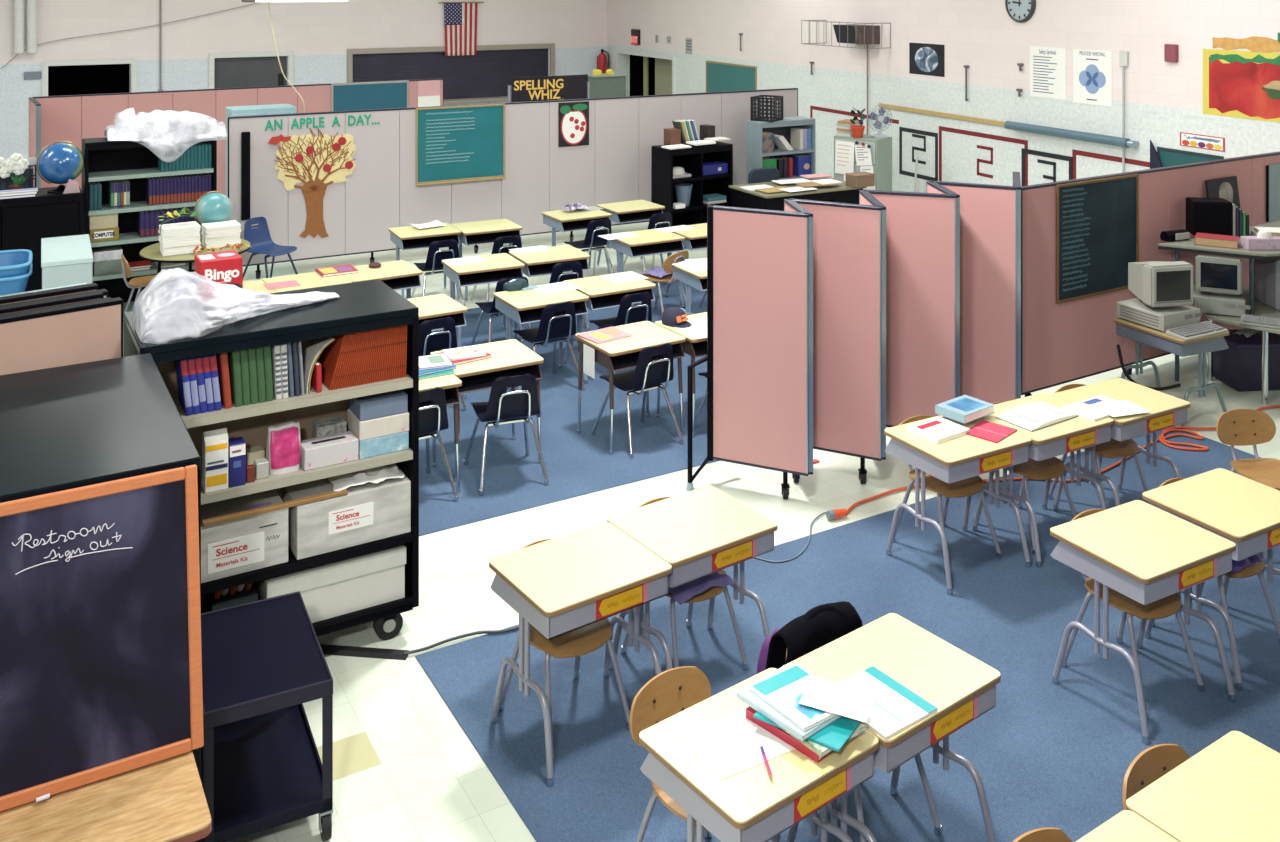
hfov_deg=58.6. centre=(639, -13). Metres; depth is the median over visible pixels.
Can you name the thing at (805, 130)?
binder
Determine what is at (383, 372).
book
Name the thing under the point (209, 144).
book
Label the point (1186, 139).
strip
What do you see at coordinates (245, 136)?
strip
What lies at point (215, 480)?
print
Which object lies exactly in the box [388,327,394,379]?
book
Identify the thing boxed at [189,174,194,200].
book
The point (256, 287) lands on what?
school desk
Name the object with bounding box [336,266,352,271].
art
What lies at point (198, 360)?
book
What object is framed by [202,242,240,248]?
paper pad
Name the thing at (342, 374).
book
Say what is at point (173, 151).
book
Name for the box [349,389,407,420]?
storage box
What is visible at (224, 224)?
paper pad
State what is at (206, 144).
book
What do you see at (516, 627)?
power cable
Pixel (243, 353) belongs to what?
book
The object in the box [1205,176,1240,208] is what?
framed picture
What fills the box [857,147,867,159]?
print
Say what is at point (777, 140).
folder
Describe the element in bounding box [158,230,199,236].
paper pad
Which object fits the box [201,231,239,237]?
paper pad
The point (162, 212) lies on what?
book
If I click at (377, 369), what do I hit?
book
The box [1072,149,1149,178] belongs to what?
frame
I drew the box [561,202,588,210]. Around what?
heap
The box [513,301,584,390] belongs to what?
shell chair
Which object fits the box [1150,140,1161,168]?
pennant
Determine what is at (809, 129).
binder
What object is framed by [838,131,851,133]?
book
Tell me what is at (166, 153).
book
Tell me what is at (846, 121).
book
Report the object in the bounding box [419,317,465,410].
shell chair
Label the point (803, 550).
power cable
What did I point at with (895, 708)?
notebook
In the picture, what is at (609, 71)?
packet
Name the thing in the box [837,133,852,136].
book
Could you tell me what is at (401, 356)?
book
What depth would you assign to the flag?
22.97 m
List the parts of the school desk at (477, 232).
leg post, leg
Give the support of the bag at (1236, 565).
on the chair at (1255, 569)
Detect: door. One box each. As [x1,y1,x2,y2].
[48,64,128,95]
[214,56,286,88]
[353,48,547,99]
[630,55,654,95]
[643,56,647,95]
[655,58,671,94]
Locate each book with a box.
[89,182,92,210]
[92,181,97,209]
[96,181,101,209]
[137,211,144,236]
[144,210,149,236]
[146,177,151,204]
[149,210,154,235]
[150,177,155,204]
[154,177,159,204]
[154,209,159,235]
[158,158,163,171]
[158,176,162,203]
[159,209,164,224]
[161,176,166,203]
[164,151,167,170]
[164,176,169,203]
[164,209,169,223]
[168,148,171,170]
[168,176,173,202]
[169,208,174,223]
[172,148,175,170]
[172,175,176,202]
[174,208,179,222]
[175,175,180,202]
[175,359,192,415]
[176,147,178,169]
[178,175,183,201]
[179,146,182,169]
[180,207,184,222]
[182,175,187,201]
[183,149,186,169]
[185,207,189,221]
[186,174,190,201]
[187,148,189,169]
[187,358,199,413]
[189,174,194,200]
[189,206,194,221]
[190,145,193,168]
[192,174,197,200]
[194,144,196,168]
[194,356,206,412]
[196,174,201,198]
[197,144,200,168]
[199,173,204,194]
[201,143,204,167]
[202,173,207,193]
[202,355,214,411]
[204,143,207,167]
[206,173,211,191]
[208,143,211,167]
[209,354,221,409]
[216,353,231,408]
[227,351,242,406]
[240,349,250,404]
[247,348,257,403]
[255,347,265,402]
[263,346,273,400]
[271,344,281,399]
[280,343,287,398]
[310,360,321,391]
[321,334,345,389]
[331,334,346,389]
[334,334,348,388]
[336,333,350,388]
[338,333,352,388]
[341,333,354,387]
[343,333,356,387]
[345,332,358,386]
[348,332,360,386]
[350,332,362,386]
[352,331,364,385]
[354,331,365,385]
[357,331,367,384]
[359,331,369,384]
[361,330,371,383]
[364,330,373,383]
[366,330,375,383]
[368,329,377,382]
[370,329,379,382]
[373,329,380,382]
[375,329,382,381]
[377,328,384,381]
[379,328,386,380]
[382,328,388,380]
[384,327,390,380]
[386,327,392,379]
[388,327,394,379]
[391,327,395,378]
[393,326,397,378]
[395,326,399,378]
[397,326,401,377]
[399,325,403,377]
[402,325,405,376]
[404,325,407,376]
[762,131,773,152]
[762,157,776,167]
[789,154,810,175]
[837,123,859,126]
[837,128,851,131]
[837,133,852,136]
[838,119,858,123]
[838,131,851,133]
[935,395,994,423]
[995,402,1077,431]
[1195,232,1238,248]
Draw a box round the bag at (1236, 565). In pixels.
[1230,554,1264,573]
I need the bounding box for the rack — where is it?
[664,124,714,144]
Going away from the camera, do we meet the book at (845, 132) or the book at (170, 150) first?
the book at (170, 150)
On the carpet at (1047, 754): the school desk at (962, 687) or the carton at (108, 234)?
the school desk at (962, 687)
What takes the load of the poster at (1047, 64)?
attached to the wall at (1163, 100)
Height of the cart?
0.584 m
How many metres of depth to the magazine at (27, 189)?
10.18 m
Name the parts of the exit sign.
lit panel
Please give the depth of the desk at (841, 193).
13.29 m
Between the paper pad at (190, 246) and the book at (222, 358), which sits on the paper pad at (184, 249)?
the paper pad at (190, 246)
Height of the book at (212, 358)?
0.247 m
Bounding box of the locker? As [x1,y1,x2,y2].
[226,104,296,196]
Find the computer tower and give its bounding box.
[1254,259,1279,309]
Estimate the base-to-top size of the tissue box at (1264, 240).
0.140 m
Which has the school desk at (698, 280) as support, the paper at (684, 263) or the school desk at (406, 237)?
the paper at (684, 263)
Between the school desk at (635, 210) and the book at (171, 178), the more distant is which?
the school desk at (635, 210)
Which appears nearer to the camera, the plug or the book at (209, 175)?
the plug
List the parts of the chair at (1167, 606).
leg, backrest, leg, seat, leg, leg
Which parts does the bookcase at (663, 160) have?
panel, panel, shelf, shelf, panel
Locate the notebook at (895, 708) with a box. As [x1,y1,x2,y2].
[840,666,937,739]
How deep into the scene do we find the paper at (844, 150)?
14.46 m
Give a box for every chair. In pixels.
[120,254,155,321]
[243,217,297,277]
[411,239,464,305]
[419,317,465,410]
[419,387,458,501]
[464,373,548,495]
[470,276,536,353]
[471,235,521,301]
[499,539,629,764]
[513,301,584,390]
[525,261,588,346]
[564,218,614,277]
[589,291,651,388]
[591,343,683,458]
[621,497,748,670]
[623,212,671,272]
[629,666,778,841]
[631,251,688,313]
[695,372,706,423]
[699,291,706,308]
[748,167,778,183]
[786,649,941,841]
[893,415,1001,575]
[973,402,1076,555]
[1013,827,1071,841]
[1048,384,1151,504]
[1062,509,1204,717]
[1123,744,1189,809]
[1152,478,1279,669]
[1216,409,1279,563]
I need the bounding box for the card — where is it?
[63,179,79,193]
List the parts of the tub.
recycling tub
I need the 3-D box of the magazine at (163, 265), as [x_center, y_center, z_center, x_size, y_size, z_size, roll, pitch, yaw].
[-4.561,2.672,11.069,0.254,0.020,0.220,0,0,-30]
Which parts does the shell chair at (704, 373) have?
leg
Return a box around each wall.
[0,0,606,160]
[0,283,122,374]
[28,78,443,194]
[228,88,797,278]
[607,0,1279,192]
[1021,151,1279,396]
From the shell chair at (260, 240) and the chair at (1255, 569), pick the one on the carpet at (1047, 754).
the chair at (1255, 569)
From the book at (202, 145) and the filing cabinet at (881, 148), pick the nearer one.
the book at (202, 145)
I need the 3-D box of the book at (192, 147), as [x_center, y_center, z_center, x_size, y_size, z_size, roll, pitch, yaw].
[-4.396,1.641,11.149,0.031,0.235,0.207,0,0,-30]
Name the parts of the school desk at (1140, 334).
leg post, leg, leg post, leg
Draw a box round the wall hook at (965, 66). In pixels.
[964,65,968,101]
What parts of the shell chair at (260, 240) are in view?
leg, leg, leg, leg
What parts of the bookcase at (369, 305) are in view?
panel, panel, shelf, shelf, shelf, rail, shelf, panel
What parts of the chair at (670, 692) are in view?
leg, backrest, seat, leg, leg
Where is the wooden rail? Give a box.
[878,103,1004,125]
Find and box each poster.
[558,101,588,146]
[909,43,943,76]
[1030,46,1065,99]
[1073,49,1111,106]
[1203,33,1279,122]
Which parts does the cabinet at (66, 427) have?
panel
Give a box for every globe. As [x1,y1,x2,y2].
[36,141,83,192]
[194,191,232,225]
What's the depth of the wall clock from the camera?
13.57 m
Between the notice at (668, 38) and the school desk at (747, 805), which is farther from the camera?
the notice at (668, 38)
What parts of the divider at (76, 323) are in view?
rail, panel, rail, panel, rail, rail, rail, rail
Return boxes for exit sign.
[631,29,639,44]
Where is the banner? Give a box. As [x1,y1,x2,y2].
[265,114,379,130]
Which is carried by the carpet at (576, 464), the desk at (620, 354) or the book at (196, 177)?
the desk at (620, 354)
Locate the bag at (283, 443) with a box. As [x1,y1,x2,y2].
[266,421,300,474]
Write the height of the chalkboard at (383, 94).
0.695 m
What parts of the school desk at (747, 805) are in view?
leg post, leg, leg post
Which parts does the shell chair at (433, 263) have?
leg, seat frame, frame, leg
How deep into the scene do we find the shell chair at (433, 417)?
6.84 m
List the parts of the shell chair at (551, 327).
seat frame, leg, frame, leg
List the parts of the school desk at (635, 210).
leg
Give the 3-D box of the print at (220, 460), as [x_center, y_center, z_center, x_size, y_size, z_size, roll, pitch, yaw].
[-1.860,2.079,4.997,0.068,0.009,0.002,0,0,-30]
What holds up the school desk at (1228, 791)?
on the carpet at (1047, 754)
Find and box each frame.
[810,105,898,123]
[899,127,937,180]
[939,126,1027,185]
[1021,148,1072,185]
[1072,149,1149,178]
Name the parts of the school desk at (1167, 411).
leg, leg post, leg, leg post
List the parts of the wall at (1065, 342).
rail, rail, panel, rail, rail, panel, rail, panel, rail, rail, panel, rail, panel, rail, panel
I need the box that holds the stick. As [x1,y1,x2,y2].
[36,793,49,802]
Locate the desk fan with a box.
[867,105,891,137]
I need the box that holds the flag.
[438,2,483,55]
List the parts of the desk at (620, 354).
leg, leg, leg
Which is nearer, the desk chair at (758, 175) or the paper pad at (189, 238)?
the paper pad at (189, 238)
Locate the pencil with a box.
[760,746,772,779]
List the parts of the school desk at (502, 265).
leg, leg post, leg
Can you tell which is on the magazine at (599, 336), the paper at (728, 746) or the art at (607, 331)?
the art at (607, 331)
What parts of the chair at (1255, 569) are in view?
backrest, leg, leg, seat, leg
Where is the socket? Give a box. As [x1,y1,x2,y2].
[834,509,847,518]
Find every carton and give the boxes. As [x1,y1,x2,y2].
[89,227,118,242]
[202,428,227,492]
[228,437,245,487]
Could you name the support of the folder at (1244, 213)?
on the table at (1257, 308)
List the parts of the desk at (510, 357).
leg, leg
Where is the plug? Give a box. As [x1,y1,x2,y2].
[826,509,847,519]
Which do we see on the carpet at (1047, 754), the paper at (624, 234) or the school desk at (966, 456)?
the school desk at (966, 456)
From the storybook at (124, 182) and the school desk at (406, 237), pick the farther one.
the school desk at (406, 237)
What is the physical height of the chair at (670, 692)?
0.655 m
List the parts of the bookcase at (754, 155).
panel, panel, shelf, shelf, panel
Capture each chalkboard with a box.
[0,464,203,811]
[331,80,408,110]
[416,104,505,185]
[706,61,756,91]
[1056,174,1138,303]
[1157,147,1223,166]
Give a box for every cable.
[0,2,259,68]
[404,626,518,654]
[754,512,825,562]
[1116,344,1180,390]
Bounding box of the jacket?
[757,601,862,673]
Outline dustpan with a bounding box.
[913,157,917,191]
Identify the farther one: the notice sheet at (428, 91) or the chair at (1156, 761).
the notice sheet at (428, 91)
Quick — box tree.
[268,128,355,237]
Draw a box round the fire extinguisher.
[597,49,608,73]
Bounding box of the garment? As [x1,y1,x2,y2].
[668,571,734,604]
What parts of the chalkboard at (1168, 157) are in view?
frame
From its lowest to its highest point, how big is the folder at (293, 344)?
0.286 m
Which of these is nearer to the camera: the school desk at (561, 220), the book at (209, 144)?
the book at (209, 144)
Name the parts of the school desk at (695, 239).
leg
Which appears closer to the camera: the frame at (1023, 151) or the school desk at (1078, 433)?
the school desk at (1078, 433)
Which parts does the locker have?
door, door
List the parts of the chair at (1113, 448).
leg, backrest, leg, leg, seat, leg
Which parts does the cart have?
leg, leg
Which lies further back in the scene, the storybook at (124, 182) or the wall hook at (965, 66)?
the wall hook at (965, 66)
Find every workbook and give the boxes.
[419,353,451,369]
[419,363,456,375]
[419,370,453,379]
[432,350,491,364]
[441,345,485,360]
[737,666,840,740]
[748,664,836,731]
[782,723,866,756]
[906,417,969,443]
[1061,395,1116,420]
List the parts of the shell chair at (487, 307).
leg, leg, leg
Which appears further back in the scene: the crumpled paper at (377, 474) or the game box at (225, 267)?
the game box at (225, 267)
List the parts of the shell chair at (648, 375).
leg, leg, seat frame, leg, frame, leg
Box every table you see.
[0,749,211,841]
[139,237,250,274]
[1158,221,1279,404]
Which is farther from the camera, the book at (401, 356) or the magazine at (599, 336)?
the magazine at (599, 336)
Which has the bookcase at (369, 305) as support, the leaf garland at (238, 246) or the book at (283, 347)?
the book at (283, 347)
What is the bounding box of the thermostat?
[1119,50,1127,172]
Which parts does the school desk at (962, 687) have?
leg, leg post, leg post, leg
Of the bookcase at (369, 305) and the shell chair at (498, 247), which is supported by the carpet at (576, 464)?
the shell chair at (498, 247)
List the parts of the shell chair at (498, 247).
leg, frame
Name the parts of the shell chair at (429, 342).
frame, leg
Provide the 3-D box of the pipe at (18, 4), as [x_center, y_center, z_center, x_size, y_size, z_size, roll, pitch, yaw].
[-10.340,-0.301,18.979,0.150,2.798,0.230,0,0,-30]
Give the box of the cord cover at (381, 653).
[320,644,408,659]
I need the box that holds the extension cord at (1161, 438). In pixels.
[847,405,1279,512]
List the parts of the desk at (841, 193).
drawer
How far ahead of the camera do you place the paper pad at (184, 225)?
10.16 m
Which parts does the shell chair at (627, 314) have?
frame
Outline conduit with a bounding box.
[158,0,162,90]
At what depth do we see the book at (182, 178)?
11.02 m
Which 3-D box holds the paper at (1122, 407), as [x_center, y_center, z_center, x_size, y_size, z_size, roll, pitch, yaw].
[2.739,2.398,6.506,0.260,0.001,0.200,0,0,-18]
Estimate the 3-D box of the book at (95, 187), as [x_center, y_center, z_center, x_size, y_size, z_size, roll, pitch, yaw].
[-5.129,1.954,10.723,0.033,0.235,0.207,0,0,-30]
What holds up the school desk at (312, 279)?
on the carpet at (576, 464)
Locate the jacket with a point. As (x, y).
(823, 624)
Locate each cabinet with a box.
[0,353,200,779]
[580,73,627,97]
[834,134,891,190]
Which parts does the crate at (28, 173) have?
wire frame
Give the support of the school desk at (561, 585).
on the carpet at (1047, 754)
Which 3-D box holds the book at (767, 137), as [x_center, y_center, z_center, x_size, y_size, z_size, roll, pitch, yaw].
[1.574,1.958,14.490,0.177,0.240,0.207,0,0,-29]
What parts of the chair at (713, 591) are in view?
leg, backrest, leg, leg, seat, leg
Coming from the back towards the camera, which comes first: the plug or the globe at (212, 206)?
the globe at (212, 206)
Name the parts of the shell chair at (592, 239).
seat frame, leg, frame, leg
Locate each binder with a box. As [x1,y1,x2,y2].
[770,157,782,177]
[776,157,787,177]
[780,156,792,176]
[791,128,803,149]
[798,127,807,148]
[799,127,811,148]
[1160,229,1189,241]
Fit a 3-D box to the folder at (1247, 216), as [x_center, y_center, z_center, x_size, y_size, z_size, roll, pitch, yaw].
[4.938,1.929,9.321,0.020,0.180,0.187,0,0,8]
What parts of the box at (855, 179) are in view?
lid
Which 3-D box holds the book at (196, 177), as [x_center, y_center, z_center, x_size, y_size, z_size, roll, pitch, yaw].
[-4.361,1.952,11.169,0.030,0.240,0.208,0,0,-30]
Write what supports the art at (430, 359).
on the workbook at (438, 360)
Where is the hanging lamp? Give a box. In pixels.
[241,0,347,112]
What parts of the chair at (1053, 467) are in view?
leg, leg, seat, leg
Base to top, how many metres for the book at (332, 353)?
0.254 m
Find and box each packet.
[592,69,601,74]
[606,69,613,74]
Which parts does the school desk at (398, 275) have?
leg post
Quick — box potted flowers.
[0,153,28,189]
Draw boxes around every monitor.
[1128,261,1192,307]
[1196,255,1241,294]
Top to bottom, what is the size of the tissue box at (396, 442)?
0.085 m
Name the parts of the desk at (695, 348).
cap, leg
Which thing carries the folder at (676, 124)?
in the rack
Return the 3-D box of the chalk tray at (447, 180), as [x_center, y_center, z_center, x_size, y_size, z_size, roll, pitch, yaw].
[-2.058,2.236,13.179,1.082,0.016,0.032,0,0,-28]
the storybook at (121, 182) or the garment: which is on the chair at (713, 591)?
the garment
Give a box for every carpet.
[415,426,1279,841]
[419,281,719,535]
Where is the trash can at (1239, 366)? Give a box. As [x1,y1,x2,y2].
[1213,329,1279,391]
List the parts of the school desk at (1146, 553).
leg, leg post, leg post, leg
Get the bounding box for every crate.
[0,154,36,189]
[750,95,782,121]
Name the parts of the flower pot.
pot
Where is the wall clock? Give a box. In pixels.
[1005,0,1035,22]
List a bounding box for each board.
[508,74,588,101]
[1266,163,1279,221]
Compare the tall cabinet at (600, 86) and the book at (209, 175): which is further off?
the tall cabinet at (600, 86)
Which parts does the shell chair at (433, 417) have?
seat frame, leg, frame, leg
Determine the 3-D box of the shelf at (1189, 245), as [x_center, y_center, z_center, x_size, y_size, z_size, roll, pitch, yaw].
[5.123,2.031,9.146,1.873,0.022,0.852,0,0,-32]
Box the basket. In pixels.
[206,582,257,611]
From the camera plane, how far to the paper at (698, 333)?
7.97 m
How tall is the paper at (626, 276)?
0.001 m
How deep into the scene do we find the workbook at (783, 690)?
3.76 m
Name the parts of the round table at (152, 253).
leg, leg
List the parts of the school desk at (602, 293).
leg, leg post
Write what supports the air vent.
in the wall at (319, 35)
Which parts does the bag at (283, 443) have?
pink panel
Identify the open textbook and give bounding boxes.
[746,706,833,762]
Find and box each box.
[41,234,92,288]
[89,213,117,229]
[194,250,242,298]
[201,489,287,582]
[246,445,264,464]
[246,464,254,482]
[254,457,268,478]
[255,544,405,622]
[284,463,410,559]
[300,431,358,470]
[312,416,346,437]
[348,409,408,440]
[348,428,408,458]
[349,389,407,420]
[703,161,727,175]
[845,171,874,187]
[1164,44,1177,61]
[1241,230,1279,249]
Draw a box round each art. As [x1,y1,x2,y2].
[319,267,337,273]
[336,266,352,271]
[426,355,445,363]
[451,347,477,354]
[589,332,612,339]
[602,328,621,334]
[753,665,809,695]
[785,690,826,719]
[917,420,941,428]
[931,426,948,431]
[946,398,984,411]
[1083,398,1102,404]
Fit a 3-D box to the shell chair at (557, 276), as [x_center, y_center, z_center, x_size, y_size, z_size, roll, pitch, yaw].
[-0.731,2.741,10.138,0.441,0.706,0.520,0,0,-27]
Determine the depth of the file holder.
9.27 m
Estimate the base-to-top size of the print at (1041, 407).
0.001 m
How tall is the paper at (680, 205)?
0.050 m
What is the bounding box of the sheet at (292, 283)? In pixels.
[263,280,300,289]
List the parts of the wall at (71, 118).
panel, rail, rail, panel, panel, rail, panel, rail, panel, rail, panel, rail, panel, rail, panel, rail, panel, rail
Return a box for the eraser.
[369,262,380,267]
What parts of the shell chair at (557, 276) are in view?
frame, leg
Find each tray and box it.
[416,177,505,185]
[673,167,690,178]
[673,173,690,178]
[1251,227,1279,236]
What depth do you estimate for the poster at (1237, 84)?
10.96 m
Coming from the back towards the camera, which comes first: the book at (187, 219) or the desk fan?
the desk fan
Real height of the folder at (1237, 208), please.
0.240 m
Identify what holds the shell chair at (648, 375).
on the carpet at (576, 464)
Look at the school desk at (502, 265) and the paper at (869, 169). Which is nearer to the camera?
the school desk at (502, 265)
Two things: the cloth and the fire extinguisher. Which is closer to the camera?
the cloth
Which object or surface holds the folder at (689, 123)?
in the rack
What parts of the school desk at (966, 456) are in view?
leg, leg post, leg post, leg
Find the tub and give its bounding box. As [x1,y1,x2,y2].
[0,249,32,295]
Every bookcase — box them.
[0,186,82,290]
[82,131,216,313]
[124,279,418,639]
[651,141,732,248]
[746,116,815,183]
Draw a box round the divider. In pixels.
[686,172,1020,498]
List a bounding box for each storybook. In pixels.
[109,180,113,208]
[112,180,116,207]
[115,180,119,207]
[119,180,122,207]
[121,179,126,207]
[124,179,129,206]
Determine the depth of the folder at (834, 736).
3.61 m
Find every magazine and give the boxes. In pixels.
[0,188,37,193]
[0,191,36,196]
[0,194,35,198]
[128,260,151,268]
[131,267,149,270]
[155,262,185,267]
[302,336,334,393]
[315,264,358,276]
[577,327,632,343]
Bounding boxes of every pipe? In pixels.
[14,0,23,53]
[27,0,36,53]
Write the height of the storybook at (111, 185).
0.235 m
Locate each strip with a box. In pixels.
[241,132,249,219]
[1180,132,1224,151]
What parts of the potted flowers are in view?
pot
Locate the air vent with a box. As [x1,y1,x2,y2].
[24,71,40,79]
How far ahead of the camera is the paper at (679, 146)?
13.59 m
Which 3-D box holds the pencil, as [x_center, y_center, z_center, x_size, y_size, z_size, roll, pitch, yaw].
[0.393,2.404,3.534,0.010,0.010,0.150,0,0,-7]
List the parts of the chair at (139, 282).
backrest, leg, frame, leg, seat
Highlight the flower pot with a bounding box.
[850,106,865,137]
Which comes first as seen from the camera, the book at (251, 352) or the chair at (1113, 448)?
the book at (251, 352)
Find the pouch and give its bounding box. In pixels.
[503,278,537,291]
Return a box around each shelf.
[201,594,328,711]
[201,703,330,841]
[1158,221,1279,256]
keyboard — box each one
[1166,321,1227,340]
[1240,314,1279,328]
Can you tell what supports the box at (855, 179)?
on the desk at (841, 193)
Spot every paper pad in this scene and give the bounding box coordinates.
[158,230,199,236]
[158,238,199,244]
[159,221,200,231]
[159,228,199,234]
[159,236,199,242]
[160,234,199,239]
[160,243,199,249]
[160,246,200,252]
[160,249,198,255]
[161,241,200,247]
[201,220,240,229]
[201,226,239,232]
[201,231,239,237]
[202,229,240,235]
[202,235,239,240]
[202,237,239,242]
[202,239,240,245]
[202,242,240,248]
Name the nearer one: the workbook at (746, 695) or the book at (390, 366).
the workbook at (746, 695)
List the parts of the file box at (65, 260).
lid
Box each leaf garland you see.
[159,207,197,235]
[193,242,249,252]
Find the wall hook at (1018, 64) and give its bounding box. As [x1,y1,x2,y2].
[1017,63,1023,71]
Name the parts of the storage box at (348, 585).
lid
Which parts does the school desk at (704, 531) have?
leg, leg post, leg, leg post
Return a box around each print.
[206,442,227,451]
[206,463,227,470]
[206,473,226,486]
[207,460,223,464]
[230,444,245,456]
[234,460,240,467]
[418,80,439,96]
[837,144,850,165]
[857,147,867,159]
[915,47,937,71]
[1005,410,1039,423]
[1031,402,1063,414]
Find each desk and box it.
[243,280,275,295]
[262,272,351,292]
[343,260,422,298]
[388,223,460,299]
[407,294,467,398]
[419,374,461,492]
[430,339,543,481]
[441,253,524,347]
[450,219,522,301]
[489,522,671,786]
[493,289,588,390]
[509,245,589,329]
[541,209,611,273]
[563,272,655,380]
[575,321,685,454]
[596,200,664,272]
[607,486,777,669]
[609,228,684,307]
[639,668,878,841]
[655,307,706,437]
[666,223,706,306]
[672,263,706,356]
[729,177,866,210]
[782,613,1000,841]
[884,415,1030,594]
[972,393,1113,567]
[1050,500,1235,744]
[1052,378,1189,510]
[1076,810,1177,841]
[1114,318,1228,425]
[1126,731,1279,841]
[1142,468,1279,690]
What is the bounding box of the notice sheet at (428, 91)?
[418,80,439,106]
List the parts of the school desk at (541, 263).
leg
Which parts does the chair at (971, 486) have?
leg, backrest, leg, leg, seat, leg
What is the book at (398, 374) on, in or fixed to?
on the bookcase at (369, 305)
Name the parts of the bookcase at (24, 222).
door, panel, panel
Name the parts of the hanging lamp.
cord, lamp shade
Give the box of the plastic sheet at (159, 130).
[104,108,226,162]
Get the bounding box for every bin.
[92,246,122,275]
[674,183,692,205]
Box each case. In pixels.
[1116,298,1201,331]
[1192,284,1249,316]
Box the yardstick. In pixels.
[202,489,347,526]
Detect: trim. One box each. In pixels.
[42,58,136,95]
[209,51,292,88]
[347,43,554,103]
[616,49,675,93]
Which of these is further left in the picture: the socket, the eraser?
the eraser
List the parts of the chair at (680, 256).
leg, seat, leg, frame, backrest, leg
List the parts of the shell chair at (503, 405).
leg, leg, seat frame, frame, leg, leg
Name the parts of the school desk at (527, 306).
leg post, leg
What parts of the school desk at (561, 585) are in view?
leg, leg post, leg, leg post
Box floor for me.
[123,222,1279,841]
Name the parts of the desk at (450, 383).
leg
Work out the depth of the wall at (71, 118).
14.90 m
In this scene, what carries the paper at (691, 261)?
on the paper at (684, 263)
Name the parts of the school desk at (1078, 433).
leg, leg post, leg, leg post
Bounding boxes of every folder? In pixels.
[287,343,293,396]
[291,342,299,395]
[297,341,304,394]
[672,120,685,142]
[676,120,687,141]
[679,120,689,140]
[683,119,694,140]
[683,120,692,140]
[685,119,696,140]
[688,119,699,140]
[753,711,861,751]
[774,135,788,150]
[966,420,1016,442]
[1232,203,1235,235]
[1236,206,1238,235]
[1239,208,1242,236]
[1243,211,1245,235]
[1246,214,1248,235]
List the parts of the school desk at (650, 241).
leg post, leg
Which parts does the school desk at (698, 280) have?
leg post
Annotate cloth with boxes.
[643,266,671,277]
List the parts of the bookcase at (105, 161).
panel, shelf, shelf, shelf, shelf, shelf, panel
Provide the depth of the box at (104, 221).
10.65 m
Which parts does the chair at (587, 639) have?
leg, backrest, leg, seat, leg, leg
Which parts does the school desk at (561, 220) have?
leg post, leg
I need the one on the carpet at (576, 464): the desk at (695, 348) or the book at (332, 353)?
the desk at (695, 348)
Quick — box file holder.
[1186,197,1231,235]
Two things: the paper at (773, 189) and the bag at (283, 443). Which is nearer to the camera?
the bag at (283, 443)
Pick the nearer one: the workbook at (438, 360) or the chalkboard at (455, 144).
the workbook at (438, 360)
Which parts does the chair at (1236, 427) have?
frame, backrest, seat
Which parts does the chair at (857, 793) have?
leg, leg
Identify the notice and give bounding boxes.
[666,36,670,43]
[686,38,691,53]
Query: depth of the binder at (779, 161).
14.50 m
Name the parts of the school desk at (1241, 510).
leg, leg post, leg, leg post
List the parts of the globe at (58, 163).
meridian arm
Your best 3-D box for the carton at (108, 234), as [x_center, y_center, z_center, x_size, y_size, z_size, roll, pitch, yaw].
[-5.056,2.310,10.744,0.246,0.115,0.204,0,0,-30]
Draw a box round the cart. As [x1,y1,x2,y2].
[201,591,332,841]
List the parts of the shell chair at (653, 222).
leg, frame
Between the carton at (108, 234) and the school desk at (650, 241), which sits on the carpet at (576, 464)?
the school desk at (650, 241)
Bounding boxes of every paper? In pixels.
[328,464,404,490]
[411,220,444,228]
[442,256,487,265]
[508,245,550,253]
[534,281,580,293]
[575,206,603,211]
[583,344,594,378]
[599,232,639,239]
[599,271,647,283]
[656,225,694,232]
[661,144,690,149]
[672,260,689,266]
[673,202,684,208]
[674,317,706,329]
[678,709,794,779]
[681,263,706,271]
[683,327,706,338]
[685,258,706,264]
[686,140,715,144]
[703,193,725,201]
[703,200,725,203]
[704,137,730,140]
[739,184,771,190]
[754,186,788,192]
[772,178,810,183]
[779,186,816,191]
[795,182,838,186]
[799,676,876,722]
[800,173,831,177]
[810,179,841,184]
[835,140,853,173]
[855,144,871,165]
[860,166,875,189]
[1089,400,1150,416]
[1234,328,1259,337]
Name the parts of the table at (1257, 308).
post, leg, post, leg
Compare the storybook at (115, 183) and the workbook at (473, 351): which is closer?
the workbook at (473, 351)
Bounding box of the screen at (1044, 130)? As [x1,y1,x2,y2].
[1004,121,1138,147]
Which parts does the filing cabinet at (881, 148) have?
drawer, drawer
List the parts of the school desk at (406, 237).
leg post, leg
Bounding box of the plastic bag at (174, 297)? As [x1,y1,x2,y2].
[134,268,339,343]
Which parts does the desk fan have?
blade, blade, motor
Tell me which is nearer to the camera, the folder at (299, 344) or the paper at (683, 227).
the folder at (299, 344)
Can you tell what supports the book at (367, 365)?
on the bookcase at (369, 305)
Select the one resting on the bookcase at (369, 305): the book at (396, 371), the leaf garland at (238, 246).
the book at (396, 371)
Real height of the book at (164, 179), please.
0.240 m

